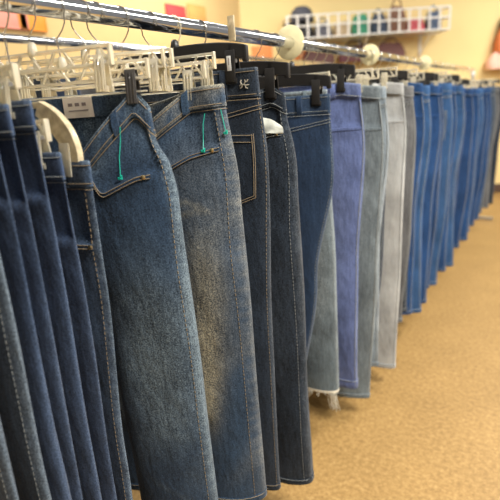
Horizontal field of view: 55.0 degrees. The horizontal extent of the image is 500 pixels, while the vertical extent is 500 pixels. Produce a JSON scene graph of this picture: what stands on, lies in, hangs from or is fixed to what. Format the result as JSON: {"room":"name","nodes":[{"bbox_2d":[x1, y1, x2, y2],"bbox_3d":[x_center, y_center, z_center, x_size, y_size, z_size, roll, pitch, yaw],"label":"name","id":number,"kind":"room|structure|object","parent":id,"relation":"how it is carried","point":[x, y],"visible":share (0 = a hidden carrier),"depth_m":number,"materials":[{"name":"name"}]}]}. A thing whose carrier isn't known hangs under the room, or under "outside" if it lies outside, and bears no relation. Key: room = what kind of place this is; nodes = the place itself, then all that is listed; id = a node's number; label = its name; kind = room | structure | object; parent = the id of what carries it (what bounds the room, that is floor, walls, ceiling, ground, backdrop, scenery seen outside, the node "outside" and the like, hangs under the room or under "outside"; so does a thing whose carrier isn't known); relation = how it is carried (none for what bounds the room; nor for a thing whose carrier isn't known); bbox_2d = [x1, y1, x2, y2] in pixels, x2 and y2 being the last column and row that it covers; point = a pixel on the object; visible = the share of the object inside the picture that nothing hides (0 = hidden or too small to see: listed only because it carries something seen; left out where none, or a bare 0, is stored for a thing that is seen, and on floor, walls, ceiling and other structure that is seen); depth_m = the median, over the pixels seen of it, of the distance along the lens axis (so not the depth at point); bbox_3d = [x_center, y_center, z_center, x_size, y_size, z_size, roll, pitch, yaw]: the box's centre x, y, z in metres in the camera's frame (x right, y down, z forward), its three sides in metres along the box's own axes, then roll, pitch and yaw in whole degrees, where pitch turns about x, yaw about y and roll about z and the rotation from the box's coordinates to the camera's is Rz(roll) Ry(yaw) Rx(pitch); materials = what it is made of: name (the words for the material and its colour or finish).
{"room":"second-hand shop","nodes":[
{"label":"second-hand shop","id":0,"kind":"room"},
{"bbox_2d":[0,0,241,79],"bbox_3d":[-1.843,-1.032,2.924,0.120,3.000,6.482,7,20,32],"label":"wall","id":1,"kind":"structure","parent":0,"point":[217,11],"depth_m":3.98,"materials":[{"name":"beige paint"}]},
{"bbox_2d":[0,11,29,30],"bbox_3d":[-1.584,-1.499,3.115,0.018,0.112,0.312,7,20,32],"label":"wall sign","id":2,"kind":"object","parent":1,"relation":"attached to","point":[13,23],"visible":0.56,"depth_m":3.15,"materials":[{"name":"paper"}]},
{"bbox_2d":[18,14,47,31],"bbox_3d":[-1.483,-1.564,3.265,0.018,0.137,0.212,7,20,32],"label":"wall sign","id":3,"kind":"object","parent":1,"relation":"attached to","point":[40,25],"visible":0.52,"depth_m":3.29,"materials":[{"name":"paper"}]},
{"bbox_2d":[165,3,185,17],"bbox_3d":[-0.683,-2.186,4.428,0.018,0.132,0.272,7,20,32],"label":"wall sign","id":4,"kind":"object","parent":1,"relation":"attached to","point":[170,9],"visible":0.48,"depth_m":4.41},
{"bbox_2d":[187,3,206,21],"bbox_3d":[-0.516,-2.306,4.671,0.018,0.142,0.272,7,20,32],"label":"wall sign","id":5,"kind":"object","parent":1,"relation":"attached to","point":[195,12],"visible":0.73,"depth_m":4.65,"materials":[{"name":"paper"}]},
{"bbox_2d":[132,192,499,499],"bbox_3d":[1.803,0.184,3.425,5.740,0.100,10.501,7,20,32],"label":"floor","id":6,"kind":"structure","parent":0,"point":[428,426],"depth_m":1.95,"materials":[{"name":"carpet"}]},
{"bbox_2d":[0,33,329,64],"bbox_3d":[-0.360,-0.345,2.808,0.520,1.547,4.500,7,20,32],"label":"clothes rack","id":7,"kind":"object","parent":6,"relation":"on","point":[11,38],"visible":0.39,"depth_m":2.06,"materials":[{"name":"silver metal"}]},
{"bbox_2d":[2,32,33,81],"bbox_3d":[-0.926,-0.727,1.832,0.356,0.191,0.028,7,20,33],"label":"hanger","id":8,"kind":"object","parent":7,"relation":"hanging from","point":[7,62],"visible":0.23,"depth_m":1.80,"materials":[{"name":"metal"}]},
{"bbox_2d":[19,79,41,97],"bbox_3d":[-0.887,-0.169,1.997,0.410,1.025,0.077,7,20,33],"label":"jeans","id":9,"kind":"object","parent":7,"relation":"in","point":[38,93],"visible":0.02,"depth_m":1.77,"materials":[{"name":"fabric"}]},
{"bbox_2d":[32,36,74,81],"bbox_3d":[-0.835,-0.774,1.970,0.356,0.191,0.028,9,21,36],"label":"hanger","id":10,"kind":"object","parent":7,"relation":"hanging from","point":[70,71],"visible":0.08,"depth_m":1.94,"materials":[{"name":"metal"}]},
{"bbox_2d":[57,78,80,95],"bbox_3d":[-0.796,-0.217,2.135,0.410,1.025,0.077,9,21,36],"label":"jeans","id":11,"kind":"object","parent":7,"relation":"in","point":[61,93],"visible":0.02,"depth_m":1.92,"materials":[{"name":"fabric"}]},
{"bbox_3d":[-0.733,-0.827,2.123,0.356,0.191,0.028,5,19,28],"label":"hanger","id":12,"kind":"object","parent":7,"relation":"hanging from","visible":0},
{"bbox_2d":[80,76,119,94],"bbox_3d":[-0.693,-0.270,2.289,0.410,1.025,0.072,5,19,28],"label":"jeans","id":13,"kind":"object","parent":12,"relation":"hanging from","point":[85,91],"visible":0.04,"depth_m":2.13,"materials":[{"name":"grey fabric"}]},
{"bbox_2d":[0,0,492,396],"bbox_3d":[0.663,-0.253,2.470,0.520,1.425,5.500,7,20,32],"label":"clothes rack","id":14,"kind":"object","parent":6,"relation":"on","point":[75,10],"visible":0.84,"depth_m":1.06,"materials":[{"name":"silver metal"}]},
{"bbox_2d":[0,63,21,118],"bbox_3d":[-0.431,-0.296,0.715,0.233,0.204,0.028,5,19,29],"label":"hanger","id":15,"kind":"object","parent":14,"relation":"hanging from","point":[9,86],"visible":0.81,"depth_m":0.68,"materials":[{"name":"plastic"}]},
{"bbox_2d":[0,99,101,499],"bbox_3d":[-0.390,0.286,0.888,0.271,1.063,0.032,5,19,29],"label":"jeans","id":16,"kind":"object","parent":15,"relation":"hanging from","point":[24,125],"visible":0.38,"depth_m":0.76,"materials":[{"name":"fabric"}]},
{"bbox_2d":[35,119,51,169],"bbox_3d":[-0.410,-0.268,0.753,0.226,0.281,0.028,5,19,28],"label":"hanger","id":17,"kind":"object","parent":14,"relation":"hanging from","point":[44,137],"visible":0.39,"depth_m":0.73,"materials":[{"name":"plastic"}]},
{"bbox_2d":[42,152,116,499],"bbox_3d":[-0.367,0.341,0.934,0.263,1.043,0.033,5,19,27],"label":"jeans","id":18,"kind":"object","parent":17,"relation":"hanging from","point":[54,174],"visible":0.27,"depth_m":0.81,"materials":[{"name":"fabric"}]},
{"bbox_2d":[3,0,83,176],"bbox_3d":[-0.387,-0.271,0.789,0.244,0.299,0.024,4,19,26],"label":"hanger","id":19,"kind":"object","parent":14,"relation":"hanging from","point":[70,148],"visible":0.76,"depth_m":0.77,"materials":[{"name":"plastic"}]},
{"bbox_2d":[64,160,132,499],"bbox_3d":[-0.345,0.337,0.969,0.276,1.023,0.031,4,19,27],"label":"jeans","id":20,"kind":"object","parent":19,"relation":"hanging from","point":[79,189],"visible":0.29,"depth_m":0.84,"materials":[{"name":"fabric"}]},
{"bbox_2d":[0,0,114,92],"bbox_3d":[-0.367,-0.345,0.807,0.306,0.171,0.028,2,17,18],"label":"hanger","id":21,"kind":"object","parent":14,"relation":"hanging from","point":[102,62],"visible":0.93,"depth_m":0.79,"materials":[{"name":"plastic"}]},
{"bbox_2d":[3,0,150,103],"bbox_3d":[-0.337,-0.350,0.854,0.326,0.191,0.028,-1,17,11],"label":"hanger","id":22,"kind":"object","parent":14,"relation":"hanging from","point":[131,78],"visible":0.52,"depth_m":0.84,"materials":[{"name":"plastic"}]},
{"bbox_2d":[10,90,217,499],"bbox_3d":[-0.297,0.233,1.026,0.417,1.080,0.088,-1,17,11],"label":"jeans","id":23,"kind":"object","parent":22,"relation":"hanging from","point":[158,355],"visible":0.53,"depth_m":0.93,"materials":[{"name":"fabric"}]},
{"bbox_2d":[68,102,87,111],"bbox_3d":[-0.326,-0.271,0.909,0.041,0.015,0.001,-1,17,11],"label":"print","id":24,"kind":"object","parent":23,"relation":"on","point":[84,103],"depth_m":0.91},
{"bbox_2d":[11,0,165,98],"bbox_3d":[-0.309,-0.375,0.895,0.306,0.171,0.028,-1,17,9],"label":"hanger","id":25,"kind":"object","parent":14,"relation":"hanging from","point":[155,63],"visible":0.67,"depth_m":0.89,"materials":[{"name":"plastic"}]},
{"bbox_2d":[33,1,174,97],"bbox_3d":[-0.290,-0.385,0.923,0.306,0.171,0.028,1,17,17],"label":"hanger","id":26,"kind":"object","parent":14,"relation":"hanging from","point":[164,73],"visible":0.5,"depth_m":0.92,"materials":[{"name":"plastic"}]},
{"bbox_2d":[54,5,206,99],"bbox_3d":[-0.256,-0.392,0.976,0.346,0.191,0.028,0,17,14],"label":"hanger","id":27,"kind":"object","parent":14,"relation":"hanging from","point":[188,79],"visible":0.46,"depth_m":0.95,"materials":[{"name":"plastic"}]},
{"bbox_2d":[117,84,266,499],"bbox_3d":[-0.218,0.151,1.138,0.477,1.003,0.107,0,17,14],"label":"jeans","id":28,"kind":"object","parent":27,"relation":"hanging from","point":[194,135],"visible":0.35,"depth_m":1.03,"materials":[{"name":"fabric"}]},
{"bbox_2d":[110,11,216,90],"bbox_3d":[-0.213,-0.424,1.039,0.306,0.171,0.028,3,18,24],"label":"hanger","id":29,"kind":"object","parent":14,"relation":"hanging from","point":[210,66],"visible":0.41,"depth_m":1.00,"materials":[{"name":"plastic"}]},
{"bbox_2d":[115,15,248,90],"bbox_3d":[-0.171,-0.452,1.101,0.372,0.159,0.032,5,19,28],"label":"hanger","id":30,"kind":"object","parent":14,"relation":"hanging from","point":[232,52],"visible":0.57,"depth_m":1.04,"materials":[{"name":"black plastic"}]},
{"bbox_2d":[114,67,280,490],"bbox_3d":[-0.131,0.123,1.271,0.440,1.103,0.062,5,19,28],"label":"jeans","id":31,"kind":"object","parent":30,"relation":"hanging from","point":[244,110],"visible":0.21,"depth_m":1.11,"materials":[{"name":"fabric"}]},
{"bbox_2d":[170,19,289,99],"bbox_3d":[-0.119,-0.461,1.183,0.462,0.196,0.032,4,19,26],"label":"hanger","id":32,"kind":"object","parent":14,"relation":"hanging from","point":[271,70],"visible":0.42,"depth_m":1.11,"materials":[{"name":"plastic"}]},
{"bbox_2d":[260,88,313,484],"bbox_3d":[-0.077,0.135,1.360,0.506,1.108,0.091,4,19,26],"label":"jeans","id":33,"kind":"object","parent":32,"relation":"hanging from","point":[287,274],"visible":0.27,"depth_m":1.24,"materials":[{"name":"fabric"}]},
{"bbox_2d":[276,25,303,59],"bbox_3d":[0.127,-0.664,1.537,0.104,0.104,0.003,7,20,32],"label":"divider","id":34,"kind":"object","parent":14,"relation":"on","point":[293,31],"visible":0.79,"depth_m":1.53,"materials":[{"name":"beige plastic"}]},
{"bbox_2d":[255,29,330,105],"bbox_3d":[0.021,-0.521,1.394,0.442,0.219,0.032,4,18,26],"label":"hanger","id":35,"kind":"object","parent":14,"relation":"hanging from","point":[316,81],"visible":0.52,"depth_m":1.33,"materials":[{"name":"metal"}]},
{"bbox_2d":[285,94,333,355],"bbox_3d":[0.059,0.035,1.558,0.450,1.003,0.069,4,19,27],"label":"jeans","id":36,"kind":"object","parent":35,"relation":"hanging from","point":[310,126],"visible":0.18,"depth_m":1.39,"materials":[{"name":"blue fabric"}]},
{"bbox_2d":[273,33,329,89],"bbox_3d":[0.079,-0.561,1.480,0.348,0.199,0.028,5,19,27],"label":"hanger","id":37,"kind":"object","parent":14,"relation":"hanging from","point":[328,72],"visible":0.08,"depth_m":1.43,"materials":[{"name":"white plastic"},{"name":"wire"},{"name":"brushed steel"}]},
{"bbox_2d":[285,89,339,410],"bbox_3d":[0.124,0.028,1.652,0.384,1.082,0.075,5,19,29],"label":"jeans","id":38,"kind":"object","parent":37,"relation":"hanging from","point":[322,358],"visible":0.16,"depth_m":1.63,"materials":[{"name":"fabric"}]},
{"bbox_2d":[290,36,354,92],"bbox_3d":[0.137,-0.599,1.565,0.418,0.184,0.032,5,19,28],"label":"hanger","id":39,"kind":"object","parent":14,"relation":"hanging from","point":[341,70],"visible":0.52,"depth_m":1.50,"materials":[{"name":"plastic"}]},
{"bbox_2d":[279,82,364,388],"bbox_3d":[0.176,-0.019,1.734,0.477,1.086,0.072,5,19,28],"label":"jeans","id":40,"kind":"object","parent":39,"relation":"hanging from","point":[346,116],"visible":0.28,"depth_m":1.60,"materials":[{"name":"fabric"}]},
{"bbox_2d":[295,41,379,86],"bbox_3d":[0.268,-0.656,1.764,0.418,0.204,0.031,5,19,28],"label":"hanger","id":41,"kind":"object","parent":14,"relation":"hanging from","point":[377,81],"visible":0.2,"depth_m":1.70,"materials":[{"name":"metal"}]},
{"bbox_2d":[379,190,385,296],"bbox_3d":[0.306,-0.107,1.930,0.478,1.006,0.075,5,19,28],"label":"jeans","id":42,"kind":"object","parent":41,"relation":"hanging from","point":[383,214],"visible":0.04,"depth_m":1.83,"materials":[{"name":"fabric"}]},
{"bbox_2d":[303,38,373,92],"bbox_3d":[0.188,-0.622,1.642,0.466,0.189,0.028,5,19,27],"label":"hanger","id":43,"kind":"object","parent":14,"relation":"hanging from","point":[359,79],"visible":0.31,"depth_m":1.56,"materials":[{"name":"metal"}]},
{"bbox_2d":[329,85,383,397],"bbox_3d":[0.230,0.007,1.827,0.541,1.177,0.077,5,19,27],"label":"jeans","id":44,"kind":"object","parent":43,"relation":"hanging from","point":[371,95],"visible":0.26,"depth_m":1.69,"materials":[{"name":"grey fabric"}]},
{"bbox_2d":[312,40,378,85],"bbox_3d":[0.225,-0.641,1.698,0.461,0.189,0.028,5,19,28],"label":"hanger","id":45,"kind":"object","parent":14,"relation":"hanging from","point":[366,81],"visible":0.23,"depth_m":1.62,"materials":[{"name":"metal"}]},
{"bbox_2d":[370,85,388,365],"bbox_3d":[0.265,-0.067,1.870,0.534,1.064,0.074,5,19,28],"label":"jeans","id":46,"kind":"object","parent":45,"relation":"hanging from","point":[383,88],"visible":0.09,"depth_m":1.69,"materials":[{"name":"fabric"}]},
{"bbox_2d":[332,43,396,88],"bbox_3d":[0.318,-0.694,1.837,0.479,0.179,0.028,5,19,27],"label":"hanger","id":47,"kind":"object","parent":14,"relation":"hanging from","point":[384,76],"visible":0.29,"depth_m":1.75,"materials":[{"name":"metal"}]},
{"bbox_2d":[372,82,405,368],"bbox_3d":[0.358,-0.069,2.018,0.555,1.176,0.074,5,19,28],"label":"jeans","id":48,"kind":"object","parent":47,"relation":"hanging from","point":[394,197],"visible":0.16,"depth_m":1.89,"materials":[{"name":"white fabric"}]},
{"bbox_2d":[361,44,378,64],"bbox_3d":[0.537,-0.876,2.153,0.088,0.088,0.003,7,20,32],"label":"divider","id":49,"kind":"object","parent":14,"relation":"on","point":[372,47],"visible":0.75,"depth_m":2.14,"materials":[{"name":"beige plastic"}]},
{"bbox_2d":[344,45,407,82],"bbox_3d":[0.382,-0.720,1.935,0.492,0.194,0.032,5,19,27],"label":"hanger","id":50,"kind":"object","parent":14,"relation":"hanging from","point":[401,74],"visible":0.29,"depth_m":1.85,"materials":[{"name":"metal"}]},
{"bbox_2d":[398,85,415,322],"bbox_3d":[0.421,-0.175,2.097,0.564,1.006,0.069,4,18,26],"label":"jeans","id":51,"kind":"object","parent":50,"relation":"hanging from","point":[408,90],"visible":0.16,"depth_m":1.93,"materials":[{"name":"grey fabric"}]},
{"bbox_2d":[347,47,406,82],"bbox_3d":[0.430,-0.745,2.007,0.445,0.194,0.032,5,19,28],"label":"hanger","id":52,"kind":"object","parent":14,"relation":"hanging from","point":[354,47],"visible":0.1,"depth_m":1.97,"materials":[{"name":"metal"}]},
{"bbox_2d":[402,260,408,312],"bbox_3d":[0.469,-0.211,2.166,0.509,0.983,0.079,5,19,28],"label":"jeans","id":53,"kind":"object","parent":52,"relation":"hanging from","point":[405,307],"visible":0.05,"depth_m":2.16,"materials":[{"name":"fabric"}]},
{"bbox_2d":[348,48,417,85],"bbox_3d":[0.472,-0.774,2.069,0.479,0.179,0.028,5,19,28],"label":"hanger","id":54,"kind":"object","parent":14,"relation":"hanging from","point":[410,70],"visible":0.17,"depth_m":1.99,"materials":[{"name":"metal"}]},
{"bbox_2d":[402,82,424,314],"bbox_3d":[0.512,-0.215,2.237,0.556,1.042,0.092,5,19,28],"label":"jeans","id":55,"kind":"object","parent":54,"relation":"hanging from","point":[418,87],"visible":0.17,"depth_m":2.05,"materials":[{"name":"fabric"}]},
{"bbox_2d":[368,50,424,82],"bbox_3d":[0.536,-0.802,2.166,0.479,0.189,0.028,5,19,28],"label":"hanger","id":56,"kind":"object","parent":14,"relation":"hanging from","point":[414,80],"visible":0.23,"depth_m":2.08,"materials":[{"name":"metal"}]},
{"bbox_2d":[412,86,431,312],"bbox_3d":[0.578,-0.224,2.338,0.556,1.072,0.089,5,19,28],"label":"jeans","id":57,"kind":"object","parent":56,"relation":"hanging from","point":[416,300],"visible":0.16,"depth_m":2.21,"materials":[{"name":"fabric"}]},
{"bbox_2d":[372,51,434,85],"bbox_3d":[0.601,-0.833,2.263,0.512,0.194,0.032,4,18,26],"label":"hanger","id":58,"kind":"object","parent":14,"relation":"hanging from","point":[428,75],"visible":0.25,"depth_m":2.17,"materials":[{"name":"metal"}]},
{"bbox_2d":[421,85,441,303],"bbox_3d":[0.641,-0.258,2.435,0.588,1.070,0.085,4,18,26],"label":"jeans","id":59,"kind":"object","parent":58,"relation":"hanging from","point":[435,107],"visible":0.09,"depth_m":2.28,"materials":[{"name":"fabric"}]},
{"bbox_2d":[387,53,438,84],"bbox_3d":[0.675,-0.872,2.375,0.485,0.194,0.031,5,19,28],"label":"hanger","id":60,"kind":"object","parent":14,"relation":"hanging from","point":[436,74],"visible":0.18,"depth_m":2.29,"materials":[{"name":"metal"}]},
{"bbox_2d":[427,86,443,287],"bbox_3d":[0.714,-0.309,2.540,0.555,1.041,0.083,5,19,27],"label":"jeans","id":61,"kind":"object","parent":60,"relation":"hanging from","point":[435,206],"visible":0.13,"depth_m":2.41,"materials":[{"name":"fabric"}]},
{"bbox_2d":[394,54,446,85],"bbox_3d":[0.749,-0.917,2.485,0.506,0.179,0.028,5,19,27],"label":"hanger","id":62,"kind":"object","parent":14,"relation":"hanging from","point":[435,82],"visible":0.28,"depth_m":2.40,"materials":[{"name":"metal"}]},
{"bbox_2d":[417,56,430,69],"bbox_3d":[1.075,-1.154,2.961,0.084,0.084,0.003,7,20,32],"label":"divider","id":63,"kind":"object","parent":14,"relation":"on","point":[426,58],"visible":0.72,"depth_m":2.95,"materials":[{"name":"beige plastic"}]},
{"bbox_2d":[403,56,451,82],"bbox_3d":[0.835,-0.956,2.614,0.488,0.189,0.028,5,19,27],"label":"hanger","id":64,"kind":"object","parent":14,"relation":"hanging from","point":[441,80],"visible":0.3,"depth_m":2.53,"materials":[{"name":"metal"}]},
{"bbox_2d":[400,57,459,82],"bbox_3d":[0.926,-1.001,2.751,0.512,0.194,0.032,5,19,28],"label":"hanger","id":65,"kind":"object","parent":14,"relation":"hanging from","point":[453,77],"visible":0.27,"depth_m":2.66,"materials":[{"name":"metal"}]},
{"bbox_2d":[429,83,452,284],"bbox_3d":[0.791,-0.339,2.658,0.588,1.082,0.091,5,19,27],"label":"jeans","id":66,"kind":"object","parent":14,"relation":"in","point":[447,87],"visible":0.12,"depth_m":2.50,"materials":[{"name":"fabric"}]},
{"bbox_2d":[416,69,469,84],"bbox_3d":[1.102,-1.082,3.018,0.512,0.214,0.032,4,18,26],"label":"hanger","id":67,"kind":"object","parent":14,"relation":"hanging from","point":[463,81],"visible":0.12,"depth_m":2.93,"materials":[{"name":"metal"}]},
{"bbox_2d":[438,86,456,271],"bbox_3d":[0.875,-0.392,2.780,0.566,1.041,0.087,5,19,27],"label":"jeans","id":68,"kind":"object","parent":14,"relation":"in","point":[442,259],"visible":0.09,"depth_m":2.67,"materials":[{"name":"fabric"}]},
{"bbox_2d":[432,61,474,88],"bbox_3d":[1.209,-1.139,3.177,0.515,0.209,0.028,5,19,27],"label":"hanger","id":69,"kind":"object","parent":14,"relation":"hanging from","point":[465,85],"visible":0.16,"depth_m":3.09,"materials":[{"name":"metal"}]},
{"bbox_2d":[454,87,465,212],"bbox_3d":[1.046,-0.471,3.042,0.555,1.041,0.082,5,19,28],"label":"jeans","id":70,"kind":"object","parent":69,"relation":"hanging from","point":[458,166],"visible":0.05,"depth_m":2.89,"materials":[{"name":"fabric"}]},
{"bbox_2d":[446,85,464,265],"bbox_3d":[0.965,-0.429,2.919,0.587,1.061,0.085,5,19,27],"label":"jeans","id":71,"kind":"object","parent":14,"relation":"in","point":[459,88],"visible":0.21,"depth_m":2.75,"materials":[{"name":"fabric"}]},
{"bbox_2d":[454,89,473,247],"bbox_3d":[1.143,-0.522,3.186,0.588,1.019,0.093,4,18,26],"label":"jeans","id":72,"kind":"object","parent":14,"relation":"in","point":[464,169],"visible":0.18,"depth_m":3.05,"materials":[{"name":"fabric"}]},
{"bbox_2d":[459,88,479,240],"bbox_3d":[1.249,-0.575,3.345,0.598,1.021,0.078,5,19,27],"label":"jeans","id":73,"kind":"object","parent":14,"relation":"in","point":[464,229],"visible":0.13,"depth_m":3.20,"materials":[{"name":"fabric"}]},
{"bbox_2d":[451,64,487,87],"bbox_3d":[1.529,-1.302,3.658,0.521,0.214,0.032,5,19,27],"label":"hanger","id":74,"kind":"object","parent":14,"relation":"hanging from","point":[485,81],"visible":0.23,"depth_m":3.57,"materials":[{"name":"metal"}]},
{"bbox_2d":[468,88,483,231],"bbox_3d":[1.355,-0.636,3.504,0.598,1.010,0.090,5,19,28],"label":"jeans","id":75,"kind":"object","parent":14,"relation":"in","point":[481,103],"visible":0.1,"depth_m":3.29,"materials":[{"name":"fabric"}]},
{"bbox_2d":[469,88,487,225],"bbox_3d":[1.464,-0.693,3.667,0.598,1.009,0.092,5,19,29],"label":"jeans","id":76,"kind":"object","parent":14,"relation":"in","point":[479,168],"visible":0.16,"depth_m":3.53,"materials":[{"name":"fabric"}]},
{"bbox_2d":[468,86,495,212],"bbox_3d":[1.671,-0.808,3.977,0.608,1.012,0.091,5,19,27],"label":"jeans","id":77,"kind":"object","parent":14,"relation":"in","point":[493,100],"visible":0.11,"depth_m":3.78,"materials":[{"name":"fabric"}]},
{"bbox_2d":[465,68,499,85],"bbox_3d":[1.875,-1.485,4.177,0.548,0.204,0.032,5,19,27],"label":"hanger","id":78,"kind":"object","parent":14,"relation":"hanging from","point":[497,80],"visible":0.26,"depth_m":4.08,"materials":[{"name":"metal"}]},
{"bbox_2d":[474,88,491,219],"bbox_3d":[1.566,-0.743,3.816,0.598,1.011,0.098,4,18,26],"label":"jeans","id":79,"kind":"object","parent":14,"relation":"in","point":[486,150],"visible":0.2,"depth_m":3.67,"materials":[{"name":"fabric"}]},
{"bbox_2d":[489,86,499,203],"bbox_3d":[1.913,-0.929,4.340,0.629,1.019,0.092,5,19,27],"label":"jeans","id":80,"kind":"object","parent":14,"relation":"in","point":[497,136],"visible":0.09,"depth_m":4.24,"materials":[{"name":"fabric"}]},
{"bbox_3d":[1.752,-1.424,3.992,0.533,0.199,0.028,5,19,27],"label":"hanger","id":81,"kind":"object","parent":14,"relation":"hanging from","visible":0},
{"bbox_2d":[482,86,499,207],"bbox_3d":[1.793,-0.872,4.160,0.620,1.010,0.106,5,19,27],"label":"jeans","id":82,"kind":"object","parent":81,"relation":"hanging from","point":[485,204],"visible":0.19,"depth_m":4.03,"materials":[{"name":"grey fabric"}]},
{"bbox_3d":[-0.481,-0.272,0.639,0.250,0.199,0.028,6,19,30],"label":"hanger","id":83,"kind":"object","parent":14,"relation":"hanging from","visible":0},
{"bbox_2d":[0,256,51,499],"bbox_3d":[-0.440,0.307,0.812,0.291,1.063,0.034,6,19,30],"label":"jeans","id":84,"kind":"object","parent":83,"relation":"hanging from","point":[16,412],"visible":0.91,"depth_m":0.73,"materials":[{"name":"fabric"}]},
{"bbox_2d":[239,0,499,183],"bbox_3d":[3.427,-2.206,5.635,7.014,3.000,0.120,-4,17,-2],"label":"wall","id":85,"kind":"structure","parent":0,"point":[469,42],"depth_m":5.41,"materials":[{"name":"beige paint"}]},
{"bbox_2d":[251,46,272,57],"bbox_3d":[0.135,-2.204,5.399,0.232,0.172,0.018,-4,17,-2],"label":"wall sign","id":86,"kind":"object","parent":85,"relation":"attached to","point":[266,51],"visible":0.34,"depth_m":5.38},
{"bbox_2d":[295,51,305,64],"bbox_3d":[0.610,-2.192,5.425,0.212,0.172,0.018,-4,17,-2],"label":"wall sign","id":87,"kind":"object","parent":85,"relation":"attached to","point":[303,52],"visible":0.2,"depth_m":5.42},
{"bbox_2d":[282,5,450,59],"bbox_3d":[1.247,-2.327,5.236,1.742,0.459,0.371,-4,17,-2],"label":"wire shelf","id":88,"kind":"object","parent":85,"relation":"attached to","point":[409,18],"visible":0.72,"depth_m":5.04,"materials":[{"name":"metal"}]},
{"bbox_2d":[290,22,313,39],"bbox_3d":[0.546,-2.369,5.185,0.270,0.182,0.220,-4,17,-2],"label":"handbag","id":89,"kind":"object","parent":88,"relation":"on","point":[303,29],"visible":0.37,"depth_m":5.11,"materials":[{"name":"fabric"}]},
{"bbox_2d":[283,6,313,26],"bbox_3d":[0.513,-2.519,5.164,0.346,0.183,0.255,5,19,28],"label":"baseball cap","id":90,"kind":"object","parent":89,"relation":"on","point":[300,10],"visible":0.65,"depth_m":5.05,"materials":[{"name":"fabric"}]},
{"bbox_2d":[303,51,333,62],"bbox_3d":[0.752,-2.173,5.304,0.347,0.222,0.120,-4,17,-2],"label":"hanging bag","id":91,"kind":"object","parent":88,"relation":"hanging from","point":[312,55],"visible":0.39,"depth_m":5.27,"materials":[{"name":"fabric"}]},
{"bbox_2d":[314,17,331,39],"bbox_3d":[0.784,-2.401,5.187,0.183,0.209,0.200,-4,17,-2],"label":"handbag","id":92,"kind":"object","parent":88,"relation":"on","point":[322,29],"visible":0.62,"depth_m":5.13,"materials":[{"name":"fabric"}]},
{"bbox_2d":[332,20,347,38],"bbox_3d":[0.983,-2.393,5.199,0.174,0.162,0.200,-4,17,-2],"label":"handbag","id":93,"kind":"object","parent":88,"relation":"on","point":[343,28],"visible":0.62,"depth_m":5.13,"materials":[{"name":"fabric"}]},
{"bbox_2d":[338,40,366,62],"bbox_3d":[1.160,-2.205,5.315,0.366,0.222,0.120,-4,17,-2],"label":"hanging bag","id":94,"kind":"object","parent":88,"relation":"hanging from","point":[341,59],"visible":0.42,"depth_m":5.28,"materials":[{"name":"fabric"}]},
{"bbox_2d":[351,14,367,36],"bbox_3d":[1.188,-2.433,5.197,0.183,0.212,0.200,-4,17,-2],"label":"handbag","id":95,"kind":"object","parent":88,"relation":"on","point":[363,17],"visible":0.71,"depth_m":5.13,"materials":[{"name":"fabric"}]},
{"bbox_2d":[370,8,386,35],"bbox_3d":[1.385,-2.473,5.196,0.173,0.263,0.200,-4,17,-2],"label":"handbag","id":96,"kind":"object","parent":88,"relation":"on","point":[383,25],"visible":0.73,"depth_m":5.14,"materials":[{"name":"fabric"}]},
{"bbox_2d":[378,38,405,55],"bbox_3d":[1.551,-2.235,5.326,0.348,0.222,0.120,-4,17,-2],"label":"hanging bag","id":97,"kind":"object","parent":88,"relation":"hanging from","point":[397,48],"visible":0.64,"depth_m":5.29,"materials":[{"name":"fabric"}]},
{"bbox_2d":[387,0,406,34],"bbox_3d":[1.583,-2.534,5.188,0.193,0.356,0.200,-4,17,-2],"label":"handbag","id":98,"kind":"object","parent":88,"relation":"on","point":[393,14],"visible":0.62,"depth_m":5.13,"materials":[{"name":"fabric"}]},
{"bbox_2d":[404,19,424,33],"bbox_3d":[1.792,-2.447,5.223,0.193,0.142,0.200,-4,17,-2],"label":"handbag","id":99,"kind":"object","parent":88,"relation":"on","point":[413,23],"visible":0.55,"depth_m":5.15,"materials":[{"name":"fabric"}]},
{"bbox_2d":[424,5,440,32],"bbox_3d":[1.988,-2.520,5.211,0.144,0.263,0.200,-4,17,-2],"label":"handbag","id":100,"kind":"object","parent":88,"relation":"on","point":[434,22],"visible":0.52,"depth_m":5.15,"materials":[{"name":"fabric"}]},
{"bbox_2d":[485,52,499,69],"bbox_3d":[2.878,-2.156,5.446,0.386,0.182,0.160,-4,17,-2],"label":"handbag","id":101,"kind":"object","parent":85,"relation":"hanging from","point":[493,62],"visible":1,"depth_m":5.39,"materials":[{"name":"fabric"}]},
{"bbox_2d":[494,29,499,52],"bbox_3d":[2.921,-2.371,5.385,0.328,0.272,0.160,-4,17,-1],"label":"tote bag","id":102,"kind":"object","parent":85,"relation":"hanging from","point":[497,40],"visible":0.98,"depth_m":5.37,"materials":[{"name":"fabric"}]},
{"bbox_2d":[494,183,499,192],"bbox_3d":[3.527,-0.805,5.981,6.964,0.110,0.016,-4,17,-2],"label":"baseboard","id":103,"kind":"structure","parent":85,"relation":"attached to","point":[496,186],"depth_m":5.96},
{"label":"hanger","id":104,"kind":"object","parent":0,"visible":0},
{"bbox_2d":[0,104,82,499],"bbox_3d":[-0.407,0.300,0.864,0.262,1.063,0.038,4,18,25],"label":"jeans","id":105,"kind":"object","parent":104,"relation":"hanging from","point":[10,164],"visible":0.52,"depth_m":0.73,"materials":[{"name":"fabric"}]},
{"label":"hanger","id":106,"kind":"object","parent":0,"visible":0},
{"bbox_2d":[0,158,71,499],"bbox_3d":[-0.423,0.298,0.838,0.279,1.063,0.031,6,19,30],"label":"jeans","id":107,"kind":"object","parent":106,"relation":"hanging from","point":[10,252],"visible":0.46,"depth_m":0.72,"materials":[{"name":"fabric"}]},
{"label":"hanger","id":108,"kind":"object","parent":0,"visible":0},
{"bbox_2d":[0,420,18,499],"bbox_3d":[-0.465,0.319,0.775,0.280,1.063,0.033,6,19,31],"label":"jeans","id":109,"kind":"object","parent":108,"relation":"hanging from","point":[8,491],"visible":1,"depth_m":0.71,"materials":[{"name":"fabric"}]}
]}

